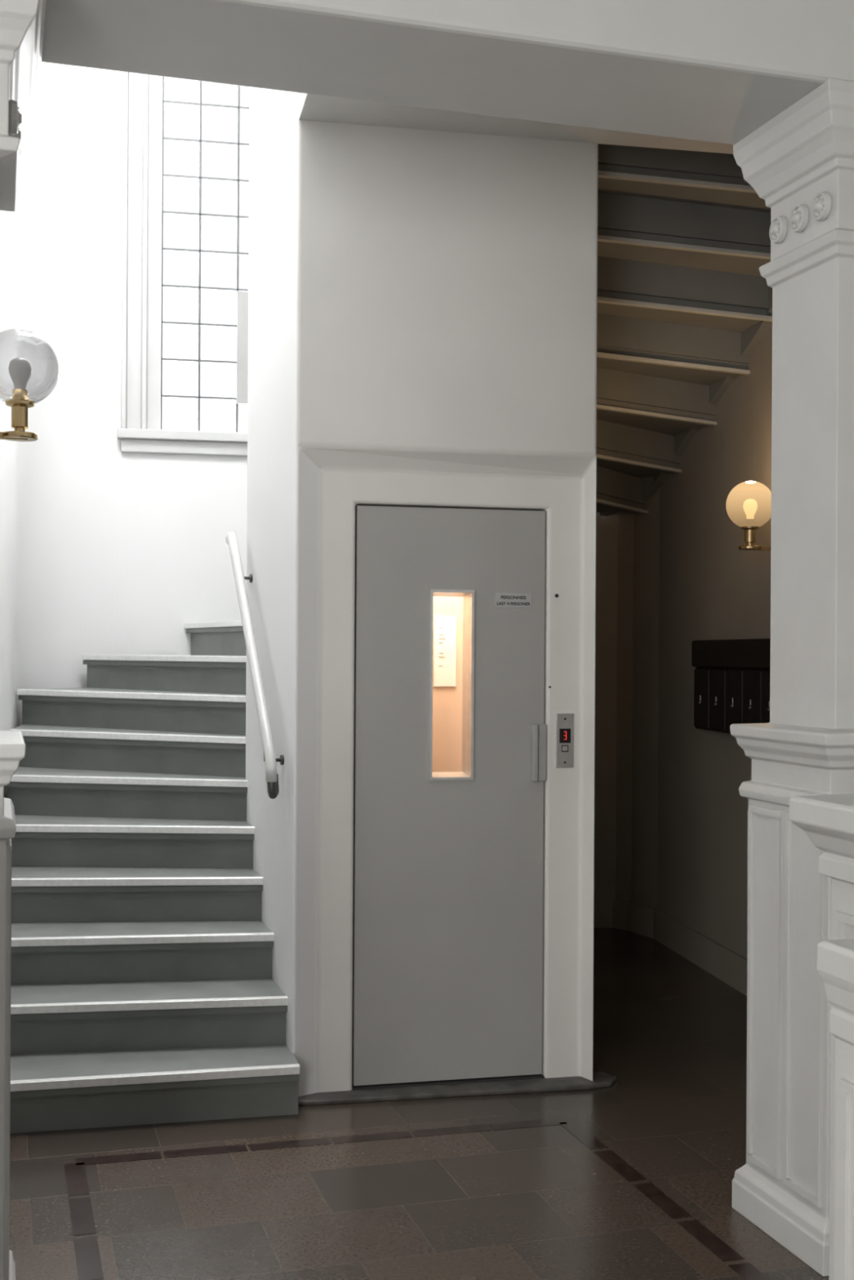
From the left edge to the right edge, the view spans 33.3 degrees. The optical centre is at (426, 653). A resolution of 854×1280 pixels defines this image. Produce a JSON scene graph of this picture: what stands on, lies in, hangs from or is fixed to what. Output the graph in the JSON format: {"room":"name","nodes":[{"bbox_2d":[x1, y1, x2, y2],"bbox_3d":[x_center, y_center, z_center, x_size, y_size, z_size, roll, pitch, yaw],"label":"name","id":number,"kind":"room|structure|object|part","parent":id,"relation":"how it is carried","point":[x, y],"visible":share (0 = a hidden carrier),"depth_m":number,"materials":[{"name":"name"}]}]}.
{"room":"apartment building lobby","nodes":[
{"label":"apartment building lobby","id":0,"kind":"room"},
{"bbox_2d":[0,186,18,798],"bbox_3d":[-1.539,-1.434,5.107,0.026,6.050,3.796,0,0,-14],"label":"wall","id":1,"kind":"structure","parent":0,"point":[9,220],"depth_m":6.24,"materials":[{"name":"white paint"}]},
{"bbox_2d":[0,328,59,441],"bbox_3d":[-1.081,-0.681,3.724,0.240,0.330,0.200,0,0,-17],"label":"wall lamp","id":2,"kind":"object","parent":1,"relation":"attached to","point":[20,368],"visible":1,"depth_m":3.71,"materials":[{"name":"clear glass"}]},
{"bbox_3d":[-1.062,-0.721,3.730,0.060,0.100,0.060,0,0,-17],"label":"bulb","id":3,"kind":"part","parent":2,"relation":"part of","materials":[{"name":"glass"}]},
{"bbox_3d":[-1.062,-0.749,3.730,0.200,0.194,0.200,0,0,-17],"label":"globe","id":4,"kind":"part","parent":2,"relation":"part of","materials":[{"name":"clear glass"}]},
{"bbox_2d":[15,62,247,727],"bbox_3d":[-0.932,-1.431,7.667,2.520,6.050,0.442,0,0,-24],"label":"wall","id":5,"kind":"structure","parent":0,"point":[117,551],"depth_m":7.52,"materials":[{"name":"white paint"}]},
{"bbox_2d":[117,71,247,456],"bbox_3d":[-1.020,-2.408,7.737,1.266,2.690,0.166,0,0,-11],"label":"window frame","id":6,"kind":"structure","parent":5,"relation":"attached to","point":[140,432],"depth_m":7.59,"materials":[{"name":"paint"}]},
{"bbox_2d":[160,76,249,432],"bbox_3d":[-1.028,-2.368,7.775,0.816,2.370,0.025,0,0,-11],"label":"muntins","id":7,"kind":"object","parent":5,"relation":"attached to","point":[199,104],"visible":0.41,"depth_m":7.72,"materials":[{"name":"white wood"}]},
{"bbox_2d":[236,290,248,404],"bbox_3d":[-0.932,-1.658,7.772,0.204,0.610,0.020,0,0,-11],"label":"flap","id":8,"kind":"object","parent":7,"relation":"attached to","point":[242,296],"visible":0.36,"depth_m":7.75,"materials":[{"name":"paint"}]},
{"bbox_2d":[9,928,828,1279],"bbox_3d":[-0.009,1.600,2.900,5.200,0.100,12.200,0,0,0],"label":"floor","id":9,"kind":"structure","parent":0,"point":[535,1202],"depth_m":4.19,"materials":[{"name":"tile"}]},
{"bbox_2d":[0,0,46,1279],"bbox_3d":[-1.225,0.050,3.133,0.728,2.985,0.553,0,0,-17],"label":"pilaster","id":10,"kind":"object","parent":9,"relation":"on","point":[22,22],"visible":1,"depth_m":3.02,"materials":[{"name":"grey paint"}]},
{"bbox_2d":[64,1163,103,1279],"bbox_3d":[-0.495,1.552,2.414,0.060,0.011,3.976,0,0,-17],"label":"trim","id":11,"kind":"structure","parent":9,"relation":"on","point":[89,1265],"depth_m":3.86,"materials":[{"name":"black tile"}]},
{"bbox_2d":[75,1118,567,1164],"bbox_3d":[-0.304,1.553,4.535,1.574,0.011,0.060,0,0,-15],"label":"tiles","id":12,"kind":"structure","parent":9,"relation":"on","point":[387,1135],"depth_m":4.52,"materials":[{"name":"black tile"}]},
{"bbox_2d":[4,143,772,1133],"bbox_3d":[-0.128,-0.291,6.381,3.397,3.680,3.033,0,0,-13],"label":"staircase","id":13,"kind":"structure","parent":9,"relation":"on","point":[144,990],"depth_m":5.73,"materials":[{"name":"paint"}]},
{"bbox_2d":[560,1120,769,1279],"bbox_3d":[1.035,1.561,2.824,0.060,0.011,3.976,0,0,-17],"label":"tiles","id":14,"kind":"structure","parent":9,"relation":"on","point":[709,1240],"depth_m":4.01,"materials":[{"name":"black tile"}]},
{"bbox_2d":[729,78,853,1276],"bbox_3d":[1.236,0.065,3.876,0.660,2.985,0.485,0,0,-17],"label":"pilaster","id":15,"kind":"object","parent":9,"relation":"on","point":[800,162],"visible":0.94,"depth_m":3.76,"materials":[{"name":"grey paint"}]},
{"bbox_2d":[41,0,853,144],"bbox_3d":[0.296,-1.688,3.599,3.800,0.520,0.490,0,0,-17],"label":"ceiling beam","id":16,"kind":"structure","parent":15,"relation":"on","point":[714,71],"depth_m":3.46,"materials":[{"name":"white paint"}]},
{"bbox_2d":[789,794,853,1279],"bbox_3d":[0.934,0.923,2.789,0.320,1.265,0.340,0,0,-17],"label":"pedestal","id":17,"kind":"object","parent":9,"relation":"on","point":[827,821],"visible":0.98,"depth_m":2.83,"materials":[{"name":"grey paint"}]},
{"bbox_3d":[0.836,0.949,2.760,0.012,0.873,0.160,0,0,-17],"label":"panel","id":18,"kind":"part","parent":17,"relation":"part of","materials":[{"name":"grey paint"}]},
{"bbox_2d":[816,938,853,1279],"bbox_3d":[0.806,1.020,2.333,0.260,1.070,0.260,0,0,-17],"label":"pedestal","id":19,"kind":"object","parent":9,"relation":"on","point":[834,957],"visible":1,"depth_m":2.36,"materials":[{"name":"grey paint"}]},
{"bbox_3d":[0.709,1.045,2.304,0.012,0.678,0.140,0,0,-17],"label":"panel","id":20,"kind":"part","parent":19,"relation":"part of","materials":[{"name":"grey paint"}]},
{"bbox_2d":[245,86,598,1097],"bbox_3d":[-0.081,-1.450,5.810,1.278,6.000,1.687,0,0,-8],"label":"wall","id":21,"kind":"structure","parent":0,"point":[422,304],"depth_m":5.04,"materials":[{"name":"paint"}]},
{"bbox_2d":[225,532,284,799],"bbox_3d":[-0.653,0.002,5.454,0.088,1.007,1.052,0,0,-16],"label":"handrail","id":22,"kind":"object","parent":21,"relation":"attached to","point":[269,757],"visible":1,"depth_m":5.28,"materials":[{"name":"metal"}]},
{"bbox_2d":[431,596,462,772],"bbox_3d":[0.032,0.440,5.368,0.630,2.180,0.410,0,0,-13],"label":"elevator","id":23,"kind":"object","parent":21,"relation":"in","point":[447,615],"visible":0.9,"depth_m":5.59,"materials":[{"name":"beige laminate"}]},
{"bbox_2d":[438,626,444,666],"bbox_3d":[0.058,-0.026,5.576,0.024,0.152,0.002,0,0,-13],"label":"print","id":24,"kind":"object","parent":23,"relation":"attached to","point":[439,627],"depth_m":5.57},
{"bbox_2d":[351,505,544,1090],"bbox_3d":[0.080,0.514,5.114,0.702,2.073,0.075,0,0,-13],"label":"rebate","id":25,"kind":"object","parent":21,"relation":"attached to","point":[532,1076],"visible":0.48,"depth_m":5.09,"materials":[{"name":"grey metal"}]},
{"bbox_2d":[351,505,545,1085],"bbox_3d":[0.081,0.502,5.111,0.690,2.036,0.044,0,0,-13],"label":"door","id":26,"kind":"structure","parent":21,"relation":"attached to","point":[447,911],"depth_m":5.08,"materials":[{"name":"grey paint"}]},
{"bbox_2d":[428,589,546,781],"bbox_3d":[0.212,0.117,5.139,0.436,0.684,0.098,0,0,-8],"label":"fittings","id":27,"kind":"object","parent":26,"relation":"attached to","point":[537,731],"visible":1,"depth_m":5.12,"materials":[{"name":"grey metal"}]},
{"bbox_3d":[0.403,0.358,5.142,0.056,0.204,0.045,0,0,-13],"label":"pull handle","id":28,"kind":"part","parent":27,"relation":"part of","materials":[{"name":"paint"}]},
{"bbox_2d":[494,592,531,607],"bbox_3d":[0.310,-0.190,5.139,0.136,0.052,0.004,0,0,-13],"label":"sign plate","id":29,"kind":"object","parent":26,"relation":"attached to","point":[497,595],"visible":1,"depth_m":5.14,"materials":[{"name":"grey metal"}]},
{"bbox_2d":[500,595,525,599],"bbox_3d":[0.311,-0.200,5.137,0.094,0.013,0.003,0,0,-11],"label":"sign text","id":30,"kind":"object","parent":29,"relation":"attached to","point":[503,597],"depth_m":5.13},
{"bbox_2d":[498,601,529,605],"bbox_3d":[0.311,-0.177,5.137,0.125,0.011,0.004,0,0,-11],"label":"sign text","id":31,"kind":"object","parent":29,"relation":"attached to","point":[514,603],"depth_m":5.14},
{"bbox_2d":[297,1071,617,1106],"bbox_3d":[0.106,1.542,5.051,1.199,0.018,0.150,0,0,-13],"label":"door threshold","id":32,"kind":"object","parent":21,"relation":"attached to","point":[600,1079],"depth_m":5.02,"materials":[{"name":"stone"}]},
{"bbox_2d":[555,713,573,768],"bbox_3d":[0.498,0.316,5.166,0.068,0.197,0.014,0,0,-13],"label":"panel","id":33,"kind":"object","parent":21,"relation":"attached to","point":[564,722],"depth_m":5.16,"materials":[{"name":"silver metal"}]},
{"bbox_2d":[298,93,733,154],"bbox_3d":[0.715,-1.916,4.520,2.313,0.180,1.640,0,0,0],"label":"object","id":34,"kind":"structure","parent":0,"point":[317,108],"depth_m":4.94,"materials":[{"name":"white paint"}]},
{"bbox_2d":[593,323,772,958],"bbox_3d":[1.494,-1.416,6.145,0.830,6.050,4.290,0,0,-22],"label":"wall","id":35,"kind":"structure","parent":0,"point":[671,814],"depth_m":7.42,"materials":[{"name":"paint"}]},
{"bbox_2d":[593,898,746,995],"bbox_3d":[1.461,1.479,6.168,0.835,0.160,4.237,0,0,-22],"label":"baseboard","id":36,"kind":"structure","parent":35,"relation":"attached to","point":[723,963],"depth_m":7.44,"materials":[{"name":"paint"}]},
{"bbox_2d":[691,638,769,733],"bbox_3d":[1.429,0.153,6.452,0.118,0.430,1.066,0,0,-10],"label":"mailbox","id":37,"kind":"object","parent":35,"relation":"attached to","point":[731,677],"visible":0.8,"depth_m":6.47,"materials":[{"name":"black metal"}]},
{"bbox_2d":[725,480,771,551],"bbox_3d":[1.405,-0.557,6.005,0.300,0.330,0.200,0,0,-9],"label":"wall lamp","id":38,"kind":"object","parent":35,"relation":"attached to","point":[748,504],"depth_m":5.93,"materials":[{"name":"clear glass"}]}
]}

